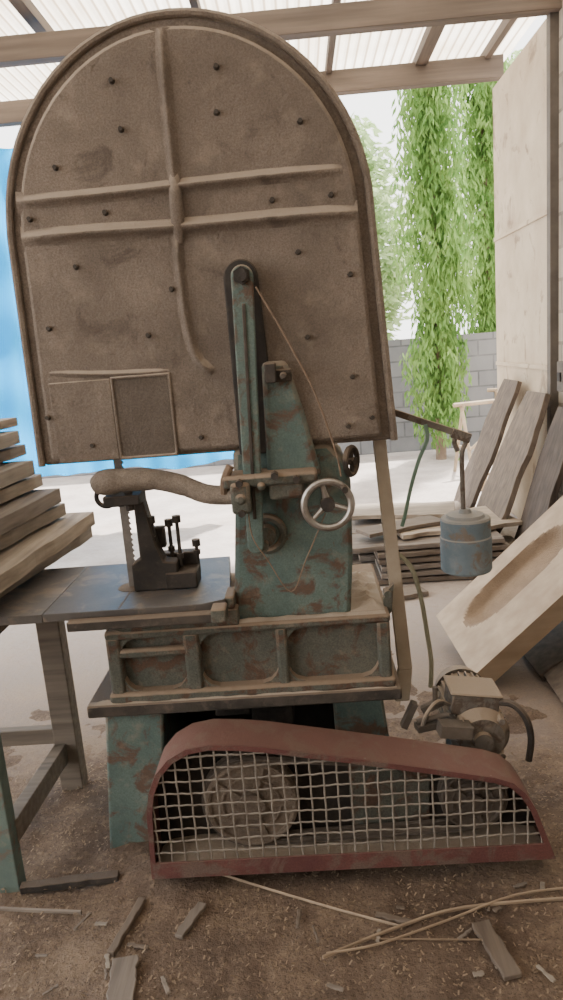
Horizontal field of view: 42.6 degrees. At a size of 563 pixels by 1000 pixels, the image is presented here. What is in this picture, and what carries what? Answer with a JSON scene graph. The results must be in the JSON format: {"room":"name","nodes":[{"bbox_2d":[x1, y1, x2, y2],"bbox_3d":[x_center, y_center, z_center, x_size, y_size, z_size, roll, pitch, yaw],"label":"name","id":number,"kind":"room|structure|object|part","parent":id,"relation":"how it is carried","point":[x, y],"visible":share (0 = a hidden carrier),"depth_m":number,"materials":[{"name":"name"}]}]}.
{"room":"woodworking shop","nodes":[
{"label":"woodworking shop","id":0,"kind":"room"},
{"bbox_2d":[0,0,535,100],"bbox_3d":[-0.857,-3.352,5.002,5.600,0.024,3.050,-4,12,2],"label":"ceiling","id":1,"kind":"structure","parent":0,"point":[464,40],"depth_m":5.65,"materials":[{"name":"plastic"}]},
{"bbox_2d":[0,54,503,126],"bbox_3d":[-0.819,-3.381,6.064,5.300,0.170,0.100,-4,12,2],"label":"roof beam","id":2,"kind":"structure","parent":1,"relation":"attached to","point":[478,69],"depth_m":5.95,"materials":[{"name":"wood"}]},
{"bbox_2d":[0,148,233,476],"bbox_3d":[-1.904,-1.702,6.654,2.750,2.970,0.251,-4,12,2],"label":"tarpaulin","id":3,"kind":"object","parent":2,"relation":"hanging from","point":[14,397],"visible":0.13,"depth_m":6.80,"materials":[{"name":"plastic"}]},
{"bbox_2d":[42,332,496,478],"bbox_3d":[1.284,-1.437,10.200,22.000,1.560,0.200,-4,12,2],"label":"wall","id":4,"kind":"structure","parent":0,"point":[482,346],"depth_m":10.06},
{"bbox_2d":[0,448,562,793],"bbox_3d":[2.425,-1.478,13.952,50.000,0.100,46.000,-4,12,2],"label":"floor","id":5,"kind":"structure","parent":0,"point":[22,683],"depth_m":4.34,"materials":[{"name":"concrete"}]},
{"bbox_2d":[0,566,87,892],"bbox_3d":[-1.080,0.758,2.455,0.799,0.870,0.606,-4,12,2],"label":"work table","id":6,"kind":"object","parent":5,"relation":"on","point":[27,603],"visible":0.88,"depth_m":2.57,"materials":[{"name":"wood"}]},
{"bbox_3d":[-0.872,0.821,2.180,0.065,0.830,0.052,-4,12,2],"label":"leg","id":7,"kind":"part","parent":6,"relation":"part of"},
{"bbox_3d":[-1.106,0.901,2.735,0.560,0.060,0.040,-4,12,2],"label":"rail","id":8,"kind":"part","parent":6,"relation":"part of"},
{"bbox_3d":[-0.833,0.988,2.487,0.045,0.101,0.503,-4,12,2],"label":"rail","id":9,"kind":"part","parent":6,"relation":"part of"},
{"bbox_2d":[0,527,92,597],"bbox_3d":[-1.022,0.242,2.587,0.310,0.058,1.001,-2,12,10],"label":"plank","id":10,"kind":"object","parent":6,"relation":"on","point":[81,539],"visible":0.3,"depth_m":2.70,"materials":[{"name":"wood"}]},
{"bbox_2d":[0,512,94,592],"bbox_3d":[-0.958,0.189,2.488,0.311,0.054,1.002,-3,12,6],"label":"plank","id":11,"kind":"object","parent":10,"relation":"on","point":[18,559],"visible":0.73,"depth_m":2.51,"materials":[{"name":"wood"}]},
{"bbox_2d":[0,503,65,549],"bbox_3d":[-1.080,0.149,2.415,0.312,0.048,1.002,-2,12,10],"label":"plank","id":12,"kind":"object","parent":11,"relation":"on","point":[57,511],"visible":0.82,"depth_m":2.62,"materials":[{"name":"wood"}]},
{"bbox_2d":[0,488,61,535],"bbox_3d":[-1.052,0.097,2.345,0.306,0.056,1.003,-3,12,6],"label":"plank","id":13,"kind":"object","parent":12,"relation":"on","point":[23,508],"visible":0.95,"depth_m":2.56,"materials":[{"name":"wood"}]},
{"bbox_2d":[0,474,42,503],"bbox_3d":[-1.151,0.035,2.368,0.311,0.046,1.000,-3,12,9],"label":"plank","id":14,"kind":"object","parent":13,"relation":"on","point":[11,491],"visible":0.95,"depth_m":2.66,"materials":[{"name":"wood"}]},
{"bbox_2d":[0,460,34,488],"bbox_3d":[-1.128,-0.008,2.263,0.311,0.054,1.001,-3,12,5],"label":"plank","id":15,"kind":"object","parent":14,"relation":"on","point":[10,472],"visible":1,"depth_m":2.61,"materials":[{"name":"wood"}]},
{"bbox_2d":[0,444,25,462],"bbox_3d":[-1.208,-0.083,2.360,0.310,0.040,1.002,-3,12,8],"label":"plank","id":16,"kind":"object","parent":15,"relation":"on","point":[12,452],"visible":1,"depth_m":2.71,"materials":[{"name":"wood"}]},
{"bbox_2d":[0,431,19,449],"bbox_3d":[-1.171,-0.125,2.276,0.307,0.048,1.002,-4,12,4],"label":"plank","id":17,"kind":"object","parent":16,"relation":"on","point":[8,438],"visible":1,"depth_m":2.66,"materials":[{"name":"wood"}]},
{"bbox_2d":[0,417,17,429],"bbox_3d":[-1.232,-0.191,2.355,0.315,0.033,1.000,-3,12,7],"label":"plank","id":18,"kind":"object","parent":17,"relation":"on","point":[5,423],"visible":1,"depth_m":2.75,"materials":[{"name":"wood"}]},
{"bbox_3d":[-0.826,0.707,2.697,0.085,0.830,0.068,-4,12,2],"label":"leg","id":19,"kind":"part","parent":6,"relation":"part of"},
{"bbox_2d":[5,7,555,878],"bbox_3d":[-0.014,-0.117,2.265,1.462,2.488,0.784,-4,12,2],"label":"saw","id":20,"kind":"object","parent":5,"relation":"on","point":[192,238],"visible":1,"depth_m":2.08,"materials":[{"name":"metal"}]},
{"bbox_3d":[-0.574,-0.228,2.105,0.180,0.235,0.007,-4,12,2],"label":"raised panel","id":21,"kind":"part","parent":20,"relation":"part of","materials":[{"name":"metal"}]},
{"bbox_3d":[-0.499,0.069,2.318,0.032,0.460,0.002,-4,12,2],"label":"saw blade","id":22,"kind":"part","parent":20,"relation":"part of","materials":[{"name":"metal"}]},
{"bbox_3d":[-0.478,0.453,2.265,0.054,0.050,0.033,-4,12,2],"label":"panel corner","id":23,"kind":"part","parent":20,"relation":"part of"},
{"bbox_3d":[-0.468,0.577,2.292,0.054,0.050,0.033,-4,12,2],"label":"panel corner","id":24,"kind":"part","parent":20,"relation":"part of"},
{"bbox_3d":[-0.415,0.358,2.141,0.440,0.030,0.035,-4,12,2],"label":"table rail","id":25,"kind":"part","parent":20,"relation":"part of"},
{"bbox_3d":[-0.398,-0.242,2.098,0.175,0.242,0.009,-4,12,2],"label":"hatch frame","id":26,"kind":"part","parent":20,"relation":"part of","materials":[{"name":"metal"}]},
{"bbox_3d":[-0.469,0.869,2.596,0.233,0.500,0.510,-4,12,2],"label":"pedestal leg","id":27,"kind":"part","parent":20,"relation":"part of","materials":[{"name":"green paint"}]},
{"bbox_3d":[-0.331,-0.041,2.127,0.469,0.126,0.092,-2,12,10],"label":"guide arm","id":28,"kind":"part","parent":20,"relation":"part of"},
{"bbox_3d":[-0.327,0.442,2.260,0.054,0.050,0.033,-4,12,2],"label":"panel corner","id":29,"kind":"part","parent":20,"relation":"part of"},
{"bbox_3d":[-0.317,0.566,2.286,0.054,0.050,0.033,-4,12,2],"label":"panel corner","id":30,"kind":"part","parent":20,"relation":"part of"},
{"bbox_3d":[-0.232,0.435,2.256,0.054,0.050,0.033,-4,12,2],"label":"panel corner","id":31,"kind":"part","parent":20,"relation":"part of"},
{"bbox_3d":[-0.222,0.559,2.282,0.054,0.050,0.033,-4,12,2],"label":"panel corner","id":32,"kind":"part","parent":20,"relation":"part of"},
{"bbox_3d":[-0.182,0.332,2.122,0.045,0.045,0.060,-4,12,2],"label":"rail","id":33,"kind":"part","parent":20,"relation":"part of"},
{"bbox_3d":[-0.157,0.302,2.237,0.030,0.040,0.100,-4,12,2],"label":"rail","id":34,"kind":"part","parent":20,"relation":"part of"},
{"bbox_3d":[-0.114,0.577,2.531,0.990,0.042,0.560,-4,12,2],"label":"plate","id":35,"kind":"part","parent":20,"relation":"part of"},
{"bbox_3d":[-0.088,-0.240,2.030,0.081,0.806,0.025,-4,12,2],"label":"tension arm","id":36,"kind":"part","parent":20,"relation":"part of","materials":[{"name":"green paint"}]},
{"bbox_3d":[-0.041,0.421,2.249,0.054,0.050,0.033,-4,12,2],"label":"panel corner","id":37,"kind":"part","parent":20,"relation":"part of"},
{"bbox_3d":[-0.031,0.545,2.275,0.054,0.050,0.033,-4,12,2],"label":"panel corner","id":38,"kind":"part","parent":20,"relation":"part of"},
{"bbox_3d":[0.022,0.123,2.063,0.221,0.302,0.020,-3,12,6],"label":"cord","id":39,"kind":"part","parent":20,"relation":"part of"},
{"bbox_3d":[0.039,0.415,2.246,0.054,0.050,0.033,-4,12,2],"label":"panel corner","id":40,"kind":"part","parent":20,"relation":"part of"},
{"bbox_3d":[0.049,0.539,2.272,0.054,0.050,0.033,-4,12,2],"label":"panel corner","id":41,"kind":"part","parent":20,"relation":"part of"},
{"bbox_3d":[0.049,-0.319,1.979,0.200,0.531,0.011,-4,12,5],"label":"cord","id":42,"kind":"part","parent":20,"relation":"part of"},
{"bbox_3d":[0.291,0.806,2.602,0.209,0.500,0.440,-4,12,2],"label":"pedestal leg","id":43,"kind":"part","parent":20,"relation":"part of","materials":[{"name":"green paint"}]},
{"bbox_3d":[0.271,0.399,2.237,0.054,0.050,0.033,-4,12,2],"label":"panel corner","id":44,"kind":"part","parent":20,"relation":"part of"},
{"bbox_3d":[0.281,0.522,2.263,0.054,0.050,0.033,-4,12,2],"label":"panel corner","id":45,"kind":"part","parent":20,"relation":"part of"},
{"bbox_3d":[0.450,-0.231,2.212,0.251,0.125,0.080,-4,12,2],"label":"weight lever","id":46,"kind":"part","parent":20,"relation":"part of","materials":[{"name":"brown metal"}]},
{"bbox_3d":[0.552,-0.076,2.222,0.050,0.278,0.015,-4,12,2],"label":"hanging rod","id":47,"kind":"part","parent":20,"relation":"part of","materials":[{"name":"grey paint"}]},
{"bbox_2d":[0,651,562,999],"bbox_3d":[0.022,1.065,2.530,3.500,0.080,2.700,-4,12,2],"label":"dirt ground","id":48,"kind":"structure","parent":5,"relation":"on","point":[162,895],"depth_m":2.04,"materials":[{"name":"soil"}]},
{"bbox_2d":[0,906,81,914],"bbox_3d":[-0.809,1.217,2.150,0.454,0.016,0.010,-3,12,10],"label":"wood sliver","id":49,"kind":"object","parent":48,"relation":"on","point":[12,909],"visible":1,"depth_m":2.13,"materials":[{"name":"wood"}]},
{"bbox_2d":[35,954,47,957],"bbox_3d":[-0.655,1.243,1.970,0.037,0.005,0.011,-4,12,2],"label":"wood splinter","id":50,"kind":"object","parent":48,"relation":"on","point":[36,955],"visible":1,"depth_m":1.97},
{"bbox_2d":[42,984,58,995],"bbox_3d":[-0.595,1.262,1.859,0.042,0.005,0.009,-14,15,-37],"label":"wood splinter","id":51,"kind":"object","parent":48,"relation":"on","point":[56,985],"visible":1,"depth_m":1.86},
{"bbox_2d":[20,870,119,894],"bbox_3d":[-0.653,1.181,2.234,0.300,0.025,0.034,-5,12,-4],"label":"bar","id":52,"kind":"object","parent":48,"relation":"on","point":[105,877],"visible":1,"depth_m":2.22,"materials":[{"name":"wood"}]},
{"bbox_2d":[73,912,91,930],"bbox_3d":[-0.573,1.213,2.079,0.013,0.005,0.069,2,14,27],"label":"wood splinter","id":53,"kind":"object","parent":48,"relation":"on","point":[79,924],"visible":1,"depth_m":2.08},
{"bbox_2d":[94,921,107,925],"bbox_3d":[-0.515,1.211,2.065,0.037,0.005,0.014,-3,12,8],"label":"wood splinter","id":54,"kind":"object","parent":48,"relation":"on","point":[100,923],"visible":1,"depth_m":2.06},
{"bbox_2d":[104,968,107,979],"bbox_3d":[-0.461,1.243,1.895,0.009,0.005,0.035,-8,12,-15],"label":"wood splinter","id":55,"kind":"object","parent":48,"relation":"on","point":[105,969],"visible":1,"depth_m":1.89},
{"bbox_2d":[104,953,110,969],"bbox_3d":[-0.466,1.235,1.934,0.015,0.005,0.052,-8,12,-16],"label":"wood splinter","id":56,"kind":"object","parent":48,"relation":"on","point":[106,956],"visible":1,"depth_m":1.93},
{"bbox_2d":[106,955,139,999],"bbox_3d":[-0.411,1.244,1.873,0.076,0.012,0.141,-6,12,-5],"label":"wood offcut","id":57,"kind":"object","parent":48,"relation":"on","point":[123,971],"visible":1,"depth_m":1.87,"materials":[{"name":"wood"}]},
{"bbox_2d":[107,897,145,956],"bbox_3d":[-0.437,1.208,2.050,0.026,0.018,0.200,-1,12,15],"label":"wood offcut","id":58,"kind":"object","parent":48,"relation":"on","point":[137,909],"visible":1,"depth_m":2.04,"materials":[{"name":"wood"}]},
{"bbox_2d":[127,942,148,948],"bbox_3d":[-0.393,1.220,1.977,0.064,0.005,0.015,-1,13,16],"label":"wood splinter","id":59,"kind":"object","parent":48,"relation":"on","point":[135,945],"visible":1,"depth_m":1.98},
{"bbox_2d":[160,975,170,994],"bbox_3d":[-0.297,1.240,1.848,0.015,0.005,0.059,-10,13,-24],"label":"wood splinter","id":60,"kind":"object","parent":48,"relation":"on","point":[163,979],"visible":1,"depth_m":1.85,"materials":[{"name":"wood"}]},
{"bbox_2d":[175,901,206,938],"bbox_3d":[-0.259,1.193,2.053,0.034,0.012,0.131,1,13,26],"label":"wood offcut","id":61,"kind":"object","parent":48,"relation":"on","point":[193,915],"visible":1,"depth_m":2.05,"materials":[{"name":"wood"}]},
{"bbox_2d":[0,737,562,999],"bbox_3d":[-0.034,1.132,2.265,2.209,0.018,1.260,-4,12,2],"label":"chips","id":62,"kind":"object","parent":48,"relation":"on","point":[69,833],"visible":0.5,"depth_m":1.99,"materials":[{"name":"wood"}]},
{"bbox_2d":[296,909,301,928],"bbox_3d":[0.048,1.175,2.026,0.014,0.005,0.070,-3,12,7],"label":"wood splinter","id":63,"kind":"object","parent":48,"relation":"on","point":[299,911],"visible":1,"depth_m":2.03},
{"bbox_2d":[224,876,398,925],"bbox_3d":[0.064,1.157,2.096,0.577,0.012,0.011,1,13,26],"label":"wood sliver","id":64,"kind":"object","parent":48,"relation":"on","point":[230,877],"visible":0.89,"depth_m":2.08,"materials":[{"name":"wood"}]},
{"bbox_2d":[312,925,318,942],"bbox_3d":[0.093,1.183,1.969,0.010,0.005,0.059,-7,12,-9],"label":"wood splinter","id":65,"kind":"object","parent":48,"relation":"on","point":[313,927],"visible":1,"depth_m":1.97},
{"bbox_2d":[326,982,343,991],"bbox_3d":[0.134,1.215,1.802,0.046,0.005,0.015,1,13,26],"label":"wood splinter","id":66,"kind":"object","parent":48,"relation":"on","point":[330,985],"visible":1,"depth_m":1.80,"materials":[{"name":"wood"}]},
{"bbox_2d":[376,929,380,942],"bbox_3d":[0.262,1.174,1.947,0.013,0.005,0.046,-2,12,13],"label":"wood splinter","id":67,"kind":"object","parent":48,"relation":"on","point":[378,930],"visible":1,"depth_m":1.94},
{"bbox_2d":[375,911,411,925],"bbox_3d":[0.310,1.160,2.002,0.100,0.010,0.025,1,13,23],"label":"wood offcut","id":68,"kind":"object","parent":48,"relation":"on","point":[379,915],"visible":0.99,"depth_m":2.00,"materials":[{"name":"wood"}]},
{"bbox_2d":[396,905,404,909],"bbox_3d":[0.336,1.149,2.036,0.024,0.005,0.012,-1,13,18],"label":"wood splinter","id":69,"kind":"object","parent":48,"relation":"on","point":[397,906],"visible":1,"depth_m":2.03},
{"bbox_2d":[359,938,481,940],"bbox_3d":[0.383,1.169,1.923,0.351,0.006,0.003,-3,12,6],"label":"wood sliver","id":70,"kind":"object","parent":48,"relation":"on","point":[359,938],"visible":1,"depth_m":1.92,"materials":[{"name":"wood"}]},
{"bbox_2d":[322,897,562,958],"bbox_3d":[0.468,1.148,1.981,0.748,0.018,0.058,-7,12,-10],"label":"wood sliver","id":71,"kind":"object","parent":48,"relation":"on","point":[522,901],"visible":1,"depth_m":2.00,"materials":[{"name":"wood"}]},
{"bbox_2d":[326,887,562,953],"bbox_3d":[0.488,1.143,1.983,0.765,0.019,0.030,-7,12,-13],"label":"wood sliver","id":72,"kind":"object","parent":48,"relation":"on","point":[556,888],"visible":1,"depth_m":1.97,"materials":[{"name":"wood"}]},
{"bbox_2d":[457,928,472,939],"bbox_3d":[0.491,1.159,1.929,0.055,0.005,0.012,-13,15,-36],"label":"wood splinter","id":73,"kind":"object","parent":48,"relation":"on","point":[466,932],"visible":1,"depth_m":1.93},
{"bbox_2d":[472,970,484,976],"bbox_3d":[0.493,1.185,1.807,0.029,0.005,0.017,-4,12,2],"label":"wood splinter","id":74,"kind":"object","parent":48,"relation":"on","point":[480,973],"visible":1,"depth_m":1.80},
{"bbox_2d":[472,919,521,980],"bbox_3d":[0.557,1.165,1.875,0.056,0.014,0.181,-7,12,-11],"label":"wood offcut","id":75,"kind":"object","parent":48,"relation":"on","point":[494,945],"visible":1,"depth_m":1.86,"materials":[{"name":"wood"}]},
{"bbox_2d":[492,906,501,912],"bbox_3d":[0.598,1.135,2.003,0.025,0.005,0.014,-10,13,-22],"label":"wood splinter","id":76,"kind":"object","parent":48,"relation":"on","point":[498,908],"visible":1,"depth_m":2.00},
{"bbox_2d":[513,882,526,887],"bbox_3d":[0.689,1.111,2.084,0.044,0.005,0.013,-8,12,-15],"label":"wood splinter","id":77,"kind":"object","parent":48,"relation":"on","point":[517,885],"visible":1,"depth_m":2.08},
{"bbox_2d":[540,881,544,888],"bbox_3d":[0.749,1.108,2.073,0.015,0.005,0.031,0,13,22],"label":"wood splinter","id":78,"kind":"object","parent":48,"relation":"on","point":[541,882],"visible":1,"depth_m":2.07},
{"bbox_2d":[536,964,555,982],"bbox_3d":[0.657,1.175,1.793,0.016,0.005,0.057,-10,13,-25],"label":"wood splinter","id":79,"kind":"object","parent":48,"relation":"on","point":[551,978],"visible":1,"depth_m":1.79,"materials":[{"name":"wood"}]},
{"bbox_2d":[352,554,375,564],"bbox_3d":[1.078,0.391,5.337,1.231,0.031,0.393,-4,12,2],"label":"plank","id":80,"kind":"object","parent":5,"relation":"on","point":[356,560],"visible":0.04,"depth_m":5.20,"materials":[{"name":"wood"}]},
{"bbox_2d":[358,553,375,560],"bbox_3d":[1.098,0.347,5.321,1.079,0.031,0.393,-4,12,2],"label":"plank","id":81,"kind":"object","parent":80,"relation":"on","point":[367,556],"visible":0.09,"depth_m":5.16,"materials":[{"name":"wood"}]},
{"bbox_3d":[0.976,0.306,5.341,1.251,0.031,0.412,-4,12,2],"label":"plank","id":82,"kind":"object","parent":81,"relation":"on","visible":0},
{"bbox_3d":[0.912,0.266,5.337,0.893,0.031,0.404,-4,12,2],"label":"plank","id":83,"kind":"object","parent":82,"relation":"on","visible":0},
{"bbox_3d":[0.950,0.222,5.313,0.971,0.031,0.407,-4,12,2],"label":"plank","id":84,"kind":"object","parent":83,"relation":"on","visible":0},
{"bbox_2d":[352,519,381,533],"bbox_3d":[0.934,0.181,5.296,0.949,0.031,0.399,-4,12,2],"label":"plank","id":85,"kind":"object","parent":84,"relation":"on","point":[363,522],"visible":0.09,"depth_m":5.37,"materials":[{"name":"wood"}]},
{"bbox_2d":[381,506,521,539],"bbox_3d":[1.188,0.154,5.119,0.850,0.030,0.567,-6,12,-8],"label":"plank","id":86,"kind":"object","parent":85,"relation":"on","point":[496,522],"visible":0.4,"depth_m":4.92,"materials":[{"name":"wood"}]},
{"bbox_2d":[355,515,439,537],"bbox_3d":[0.823,0.179,4.981,0.601,0.025,0.214,-9,13,-21],"label":"plank","id":87,"kind":"object","parent":86,"relation":"on","point":[423,521],"visible":0.71,"depth_m":4.95,"materials":[{"name":"wood"}]},
{"bbox_2d":[352,501,454,519],"bbox_3d":[0.912,0.078,5.421,0.750,0.030,0.426,-2,12,14],"label":"plank","id":88,"kind":"object","parent":86,"relation":"on","point":[416,509],"visible":0.66,"depth_m":5.36,"materials":[{"name":"wood"}]},
{"bbox_2d":[351,113,418,339],"bbox_3d":[1.607,-5.249,16.146,3.228,6.521,3.088,-7,12,-12],"label":"tree","id":89,"kind":"object","parent":5,"relation":"on","point":[383,199],"visible":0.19,"depth_m":15.50,"materials":[{"name":"green plant"}]},
{"bbox_2d":[382,584,428,599],"bbox_3d":[0.635,0.606,4.518,0.552,0.030,0.175,-8,12,-16],"label":"plank","id":90,"kind":"object","parent":5,"relation":"on","point":[410,592],"visible":0.26,"depth_m":4.51,"materials":[{"name":"wood"}]},
{"bbox_2d":[372,564,476,584],"bbox_3d":[0.913,0.488,4.943,0.888,0.031,0.392,-4,12,2],"label":"plank","id":91,"kind":"object","parent":5,"relation":"on","point":[441,577],"visible":0.17,"depth_m":4.76,"materials":[{"name":"wood"}]},
{"bbox_2d":[375,558,445,578],"bbox_3d":[1.118,0.431,4.919,0.924,0.031,0.405,-4,12,2],"label":"plank","id":92,"kind":"object","parent":91,"relation":"on","point":[429,571],"visible":0.17,"depth_m":4.74,"materials":[{"name":"wood"}]},
{"bbox_2d":[380,557,496,571],"bbox_3d":[1.104,0.389,4.904,0.888,0.031,0.389,-4,12,2],"label":"plank","id":93,"kind":"object","parent":92,"relation":"on","point":[432,564],"visible":0.14,"depth_m":4.74,"materials":[{"name":"wood"}]},
{"bbox_2d":[373,536,515,564],"bbox_3d":[1.128,0.340,4.911,0.980,0.031,0.395,-4,12,2],"label":"plank","id":94,"kind":"object","parent":93,"relation":"on","point":[509,539],"visible":0.23,"depth_m":4.74,"materials":[{"name":"wood"}]},
{"bbox_2d":[376,541,509,558],"bbox_3d":[1.066,0.301,4.899,0.860,0.031,0.396,-4,12,2],"label":"plank","id":95,"kind":"object","parent":94,"relation":"on","point":[496,546],"visible":0.25,"depth_m":4.72,"materials":[{"name":"wood"}]},
{"bbox_2d":[352,529,504,552],"bbox_3d":[0.954,0.262,4.907,1.020,0.031,0.391,-4,12,2],"label":"plank","id":96,"kind":"object","parent":95,"relation":"on","point":[361,543],"visible":0.29,"depth_m":4.78,"materials":[{"name":"wood"}]},
{"bbox_2d":[388,84,481,460],"bbox_3d":[1.875,-3.063,8.862,1.133,5.715,1.126,-5,12,-4],"label":"vine","id":97,"kind":"object","parent":5,"relation":"on","point":[427,147],"visible":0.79,"depth_m":8.70,"materials":[{"name":"green plant"}]},
{"bbox_2d":[453,399,497,471],"bbox_3d":[2.316,-0.731,8.283,0.735,0.828,0.458,-8,12,-15],"label":"trestle","id":98,"kind":"object","parent":5,"relation":"on","point":[461,405],"visible":0.32,"depth_m":8.15,"materials":[{"name":"brown wood"}]},
{"bbox_2d":[421,665,534,761],"bbox_3d":[0.625,0.814,2.458,0.358,0.493,0.390,-4,12,2],"label":"motor","id":99,"kind":"object","parent":5,"relation":"on","point":[466,695],"visible":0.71,"depth_m":2.28,"materials":[{"name":"grey paint"}]},
{"bbox_3d":[0.635,0.716,2.437,0.192,0.191,0.290,-4,12,2],"label":"motor","id":100,"kind":"part","parent":99,"relation":"part of","materials":[{"name":"grey paint"}]},
{"bbox_2d":[451,54,512,333],"bbox_3d":[2.884,-3.900,10.306,1.296,6.108,1.336,-3,12,7],"label":"vine","id":101,"kind":"object","parent":5,"relation":"on","point":[478,129],"visible":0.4,"depth_m":10.03,"materials":[{"name":"green plant"}]},
{"bbox_2d":[452,49,521,314],"bbox_3d":[5.795,-6.572,17.310,3.712,7.958,3.969,0,13,21],"label":"tree","id":102,"kind":"object","parent":5,"relation":"on","point":[516,53],"visible":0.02,"depth_m":16.81,"materials":[{"name":"green plant"}]},
{"bbox_2d":[454,379,521,507],"bbox_3d":[1.651,-0.368,5.927,0.530,1.191,0.587,-4,12,2],"label":"leaning board","id":103,"kind":"object","parent":5,"relation":"on","point":[483,456],"visible":0.73,"depth_m":5.81,"materials":[{"name":"wood"}]},
{"bbox_2d":[487,388,496,396],"bbox_3d":[3.034,-1.010,9.230,0.770,0.867,0.478,1,13,25],"label":"trestle","id":104,"kind":"object","parent":5,"relation":"on","point":[494,390],"visible":0.1,"depth_m":9.26,"materials":[{"name":"brown wood"}]},
{"bbox_2d":[436,496,562,681],"bbox_3d":[1.265,0.326,3.437,1.004,0.937,0.597,-4,12,2],"label":"slab","id":105,"kind":"object","parent":5,"relation":"on","point":[504,612],"visible":0.97,"depth_m":3.47,"materials":[{"name":"brown wood"}]},
{"bbox_2d":[476,390,550,532],"bbox_3d":[1.643,-0.199,5.261,0.508,1.141,0.657,-4,12,2],"label":"leaning board","id":106,"kind":"object","parent":5,"relation":"on","point":[499,492],"visible":0.67,"depth_m":5.15,"materials":[{"name":"wood"}]},
{"bbox_2d":[514,406,562,538],"bbox_3d":[1.719,-0.056,4.732,0.357,1.070,0.463,-4,12,2],"label":"leaning board","id":107,"kind":"object","parent":5,"relation":"on","point":[547,480],"visible":0.56,"depth_m":4.71,"materials":[{"name":"wood"}]},
{"bbox_2d":[524,620,562,680],"bbox_3d":[1.524,0.543,3.469,0.726,0.456,0.476,-4,12,2],"label":"leaning board","id":108,"kind":"object","parent":5,"relation":"on","point":[547,653],"visible":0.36,"depth_m":3.43,"materials":[{"name":"wood"}]},
{"bbox_2d":[544,661,562,702],"bbox_3d":[1.514,0.619,3.076,0.685,0.474,0.398,-4,12,2],"label":"leaning board","id":109,"kind":"object","parent":5,"relation":"on","point":[554,676],"visible":1,"depth_m":3.22,"materials":[{"name":"wood"}]},
{"bbox_3d":[1.067,0.304,5.748,0.905,0.031,0.393,-4,12,2],"label":"plank","id":110,"kind":"object","parent":5,"relation":"on","visible":0},
{"bbox_3d":[0.996,0.264,5.748,1.085,0.031,0.396,-4,12,2],"label":"plank","id":111,"kind":"object","parent":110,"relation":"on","visible":0},
{"bbox_3d":[1.165,0.208,5.731,1.030,0.031,0.412,-4,12,2],"label":"plank","id":112,"kind":"object","parent":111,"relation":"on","visible":0},
{"bbox_3d":[1.097,0.170,5.719,1.121,0.031,0.415,-4,12,2],"label":"plank","id":113,"kind":"object","parent":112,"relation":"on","visible":0},
{"bbox_3d":[0.921,0.133,5.742,1.031,0.031,0.389,-4,12,2],"label":"plank","id":114,"kind":"object","parent":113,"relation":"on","visible":0},
{"bbox_2d":[359,501,460,519],"bbox_3d":[0.973,0.090,5.705,0.909,0.031,0.394,-4,12,2],"label":"plank","id":115,"kind":"object","parent":114,"relation":"on","point":[457,504],"visible":0.05,"depth_m":5.69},
{"bbox_2d":[558,0,562,499],"bbox_3d":[1.878,-0.611,0.953,0.160,3.700,8.100,-4,12,2],"label":"wall","id":116,"kind":"structure","parent":0,"point":[560,394],"depth_m":4.76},
{"bbox_2d":[0,0,561,67],"bbox_3d":[-0.843,-2.975,4.648,5.300,0.150,0.100,-4,12,2],"label":"beam","id":117,"kind":"structure","parent":116,"relation":"attached to","point":[366,16],"depth_m":4.56,"materials":[{"name":"wood"}]},
{"bbox_2d":[480,18,516,58],"bbox_3d":[1.589,-2.732,1.628,0.050,0.080,9.600,-4,12,2],"label":"trim","id":118,"kind":"structure","parent":116,"relation":"attached to","point":[504,26],"depth_m":5.55,"materials":[{"name":"wood"}]},
{"bbox_2d":[492,19,546,519],"bbox_3d":[1.898,-1.551,5.691,0.040,3.540,1.400,-4,12,2],"label":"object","id":119,"kind":"structure","parent":116,"relation":"in","point":[520,95],"depth_m":5.50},
{"bbox_2d":[494,210,546,241],"bbox_3d":[1.827,-2.105,5.574,0.012,0.030,1.380,-4,12,2],"label":"trim","id":120,"kind":"structure","parent":116,"relation":"attached to","point":[542,214],"depth_m":5.46,"materials":[{"name":"wood"}]},
{"bbox_2d":[496,361,546,369],"bbox_3d":[1.910,-1.081,5.792,0.012,0.030,1.380,-4,12,2],"label":"trim","id":121,"kind":"structure","parent":116,"relation":"attached to","point":[533,366],"depth_m":5.68,"materials":[{"name":"wood"}]},
{"bbox_2d":[546,12,558,500],"bbox_3d":[1.871,-1.414,4.964,0.070,3.600,0.070,-4,12,2],"label":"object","id":122,"kind":"structure","parent":116,"relation":"attached to","point":[552,19],"depth_m":4.82,"materials":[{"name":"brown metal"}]},
{"bbox_2d":[557,361,562,391],"bbox_3d":[1.883,-1.028,4.832,0.061,0.600,0.120,-4,12,2],"label":"switch box","id":123,"kind":"object","parent":116,"relation":"attached to","point":[559,363],"visible":1,"depth_m":4.86,"materials":[{"name":"grey metal"}]},
{"bbox_3d":[-0.965,-2.305,0.114,5.600,0.024,7.150,-4,12,2],"label":"ceiling","id":124,"kind":"structure","parent":0,"visible":0},
{"bbox_2d":[8,0,53,32],"bbox_3d":[-1.670,-2.495,1.751,0.080,0.080,9.600,-4,12,2],"label":"beam","id":125,"kind":"structure","parent":124,"relation":"attached to","point":[29,12],"depth_m":4.60,"materials":[{"name":"wood"}]},
{"bbox_2d":[189,0,200,7],"bbox_3d":[-0.623,-2.571,1.712,0.050,0.080,9.600,-4,12,2],"label":"trim","id":126,"kind":"structure","parent":124,"relation":"attached to","point":[193,3],"depth_m":4.59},
{"bbox_2d":[325,0,340,73],"bbox_3d":[0.294,-2.638,1.677,0.050,0.080,9.600,-4,12,2],"label":"trim","id":127,"kind":"structure","parent":124,"relation":"attached to","point":[331,42],"depth_m":5.54,"materials":[{"name":"wood"}]},
{"bbox_2d":[412,25,444,64],"bbox_3d":[1.051,-2.692,1.649,0.100,0.080,9.600,-4,12,2],"label":"trim","id":128,"kind":"structure","parent":124,"relation":"attached to","point":[431,35],"depth_m":5.56,"materials":[{"name":"wood"}]}
]}

